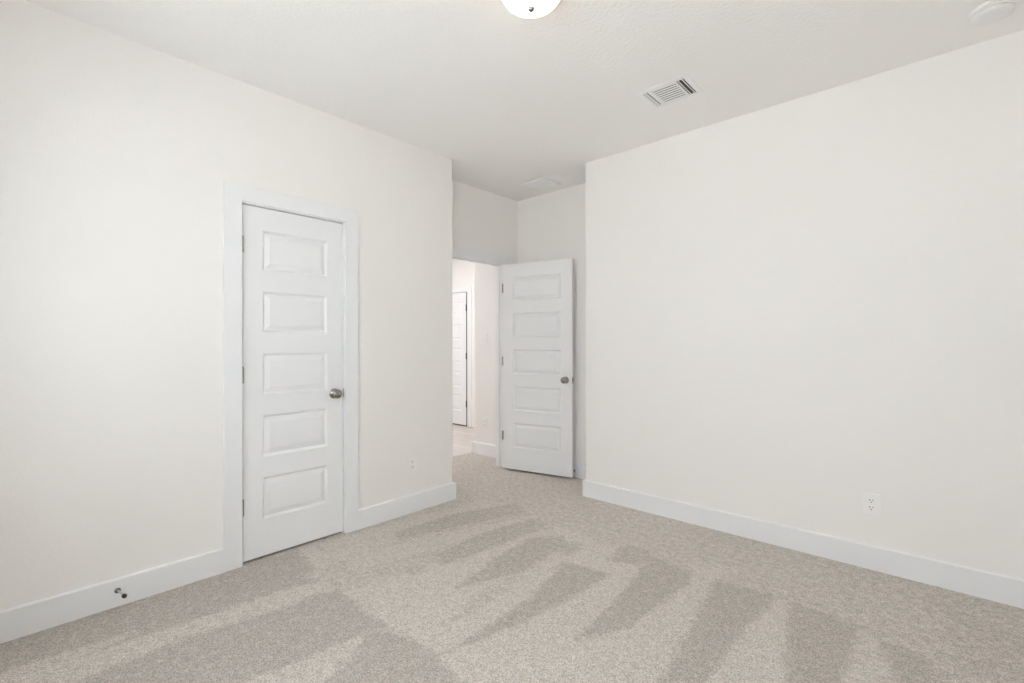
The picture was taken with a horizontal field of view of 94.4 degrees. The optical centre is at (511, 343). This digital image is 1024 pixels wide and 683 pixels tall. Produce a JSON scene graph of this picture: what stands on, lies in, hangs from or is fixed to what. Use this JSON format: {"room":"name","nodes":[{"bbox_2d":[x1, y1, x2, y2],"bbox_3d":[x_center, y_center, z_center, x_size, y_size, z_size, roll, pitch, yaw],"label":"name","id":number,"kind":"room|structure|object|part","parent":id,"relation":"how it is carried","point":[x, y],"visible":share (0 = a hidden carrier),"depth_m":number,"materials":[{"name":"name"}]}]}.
{"room":"empty bedroom","nodes":[
{"label":"empty bedroom","id":0,"kind":"room"},
{"bbox_2d":[0,0,452,610],"bbox_3d":[-1.660,-0.114,2.805,0.446,2.700,3.050,0,0,42],"label":"wall","id":1,"kind":"structure","parent":0,"point":[117,153],"depth_m":2.31,"materials":[{"name":"white paint"}]},
{"bbox_2d":[0,548,224,643],"bbox_3d":[-1.987,1.171,2.102,0.015,0.131,1.268,0,0,42],"label":"baseboard","id":2,"kind":"structure","parent":1,"relation":"attached to","point":[29,618],"depth_m":2.20,"materials":[{"name":"white wood"}]},
{"bbox_2d":[114,588,126,597],"bbox_3d":[-1.817,1.161,2.205,0.098,0.025,0.025,0,0,34],"label":"door stop","id":3,"kind":"object","parent":1,"relation":"attached to","point":[117,590],"visible":1,"depth_m":2.21,"materials":[{"name":"grey metal"}]},
{"bbox_2d":[223,180,358,571],"bbox_3d":[-1.340,0.175,2.904,0.137,2.123,0.798,0,0,42],"label":"door frame","id":4,"kind":"structure","parent":1,"relation":"attached to","point":[235,195],"depth_m":2.63,"materials":[{"name":"white wood"}]},
{"bbox_2d":[242,204,343,561],"bbox_3d":[-1.295,0.219,2.863,0.100,2.004,0.618,0,0,42],"label":"door","id":5,"kind":"structure","parent":1,"relation":"in","point":[292,264],"depth_m":2.85,"materials":[{"name":"white paint"}]},
{"bbox_3d":[-1.121,0.318,3.028,0.066,0.065,0.065,0,0,42],"label":"knob","id":6,"kind":"part","parent":5,"relation":"part of","materials":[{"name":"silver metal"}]},
{"bbox_2d":[358,482,455,529],"bbox_3d":[-0.867,1.170,3.588,0.361,0.131,0.854,0,0,42],"label":"baseboard","id":7,"kind":"structure","parent":1,"relation":"attached to","point":[368,516],"depth_m":3.42,"materials":[{"name":"white wood"}]},
{"bbox_2d":[408,455,416,472],"bbox_3d":[-0.732,0.884,3.485,0.008,0.118,0.079,0,0,42],"label":"wall outlet","id":8,"kind":"object","parent":1,"relation":"attached to","point":[412,461],"visible":1,"depth_m":3.48,"materials":[{"name":"white plastic"}]},
{"bbox_2d":[452,259,474,427],"bbox_3d":[-0.682,-0.150,7.376,3.057,2.830,0.400,0,0,42],"label":"wall","id":9,"kind":"structure","parent":0,"point":[463,272],"depth_m":7.03,"materials":[{"name":"white paint"}]},
{"bbox_2d":[452,292,466,425],"bbox_3d":[-0.951,0.231,7.331,0.745,2.015,0.100,0,0,42],"label":"door","id":10,"kind":"structure","parent":9,"relation":"in","point":[459,300],"depth_m":7.21,"materials":[{"name":"white paint"}]},
{"bbox_2d":[452,285,471,426],"bbox_3d":[-0.913,0.179,7.374,0.943,2.114,0.115,0,0,42],"label":"door frame","id":11,"kind":"structure","parent":9,"relation":"attached to","point":[467,288],"depth_m":7.04,"materials":[{"name":"white wood"}]},
{"bbox_2d":[452,180,517,263],"bbox_3d":[-0.369,-0.115,4.479,0.100,2.700,1.165,0,0,42],"label":"wall","id":12,"kind":"structure","parent":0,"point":[484,220],"depth_m":4.52,"materials":[{"name":"white paint"}]},
{"bbox_2d":[452,244,510,467],"bbox_3d":[-0.366,0.174,4.481,0.130,2.122,0.919,0,0,42],"label":"door frame","id":13,"kind":"structure","parent":12,"relation":"attached to","point":[498,260],"depth_m":4.74,"materials":[{"name":"white wood"}]},
{"bbox_2d":[502,258,573,477],"bbox_3d":[0.234,0.218,4.501,0.755,1.994,0.166,0,0,29],"label":"door","id":14,"kind":"structure","parent":13,"relation":"attached to","point":[537,359],"depth_m":4.47,"materials":[{"name":"white paint"}]},
{"bbox_3d":[0.476,0.330,4.307,0.065,0.065,0.066,0,0,29],"label":"knob","id":15,"kind":"part","parent":14,"relation":"part of","materials":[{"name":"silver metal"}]},
{"bbox_2d":[475,263,495,445],"bbox_3d":[0.198,-0.116,5.623,0.604,2.700,1.207,0,0,42],"label":"wall","id":16,"kind":"structure","parent":0,"point":[485,275],"depth_m":5.25,"materials":[{"name":"white paint"}]},
{"bbox_2d":[472,441,495,457],"bbox_3d":[0.155,1.169,5.585,0.619,0.131,1.122,0,0,42],"label":"baseboard","id":17,"kind":"structure","parent":16,"relation":"attached to","point":[484,449],"depth_m":5.25,"materials":[{"name":"white wood"}]},
{"bbox_2d":[482,418,486,428],"bbox_3d":[-0.309,0.883,5.264,0.079,0.118,0.008,0,0,42],"label":"wall outlet","id":18,"kind":"object","parent":16,"relation":"attached to","point":[484,420],"visible":1,"depth_m":5.26,"materials":[{"name":"white plastic"}]},
{"bbox_2d":[0,424,1023,682],"bbox_3d":[-0.849,1.251,3.936,7.640,0.030,5.713,0,0,42],"label":"floor","id":19,"kind":"structure","parent":0,"point":[521,576],"depth_m":2.16,"materials":[{"name":"beige carpet"}]},
{"bbox_2d":[25,0,1023,200],"bbox_3d":[-0.967,-1.514,3.796,7.660,0.100,5.473,0,0,42],"label":"ceiling","id":20,"kind":"structure","parent":0,"point":[512,100],"depth_m":2.41,"materials":[{"name":"white paint"}]},
{"bbox_2d":[502,0,559,17],"bbox_3d":[0.079,-1.408,1.926,0.274,0.116,0.274,0,0,42],"label":"ceiling light","id":21,"kind":"object","parent":20,"relation":"attached to","point":[522,8],"visible":1,"depth_m":1.93,"materials":[{"name":"white glass"}]},
{"bbox_2d":[521,177,560,190],"bbox_3d":[0.266,-1.460,4.335,0.280,0.012,0.250,0,0,42],"label":"ceiling vent","id":22,"kind":"object","parent":20,"relation":"in","point":[542,183],"visible":1,"depth_m":4.32,"materials":[{"name":"white metal"}]},
{"bbox_2d":[637,73,703,108],"bbox_3d":[0.920,-1.462,2.761,0.300,0.009,0.252,0,0,42],"label":"ceiling vent","id":23,"kind":"object","parent":20,"relation":"in","point":[681,87],"visible":1,"depth_m":2.75,"materials":[{"name":"white metal"}]},
{"bbox_2d":[969,0,1016,25],"bbox_3d":[2.099,-1.446,2.071,0.150,0.044,0.150,0,0,42],"label":"smoke detector","id":24,"kind":"object","parent":20,"relation":"attached to","point":[989,12],"visible":1,"depth_m":2.05,"materials":[{"name":"white plastic"}]},
{"bbox_2d":[518,183,585,464],"bbox_3d":[0.463,-0.116,4.587,1.183,2.700,0.115,0,0,42],"label":"wall","id":25,"kind":"structure","parent":0,"point":[551,226],"depth_m":4.43,"materials":[{"name":"white paint"}]},
{"bbox_2d":[586,29,1023,579],"bbox_3d":[1.769,-0.118,3.126,2.716,2.700,0.515,0,0,42],"label":"wall","id":26,"kind":"structure","parent":0,"point":[797,309],"depth_m":2.72,"materials":[{"name":"white paint"}]},
{"bbox_2d":[573,462,1023,608],"bbox_3d":[1.290,1.167,3.477,3.699,0.131,0.415,0,0,42],"label":"baseboard","id":27,"kind":"structure","parent":26,"relation":"attached to","point":[1004,589],"depth_m":2.72,"materials":[{"name":"white wood"}]},
{"bbox_2d":[862,492,880,516],"bbox_3d":[1.967,0.877,2.594,0.079,0.118,0.008,0,0,42],"label":"wall outlet","id":28,"kind":"object","parent":26,"relation":"attached to","point":[871,503],"visible":1,"depth_m":2.59,"materials":[{"name":"white plastic"}]}
]}

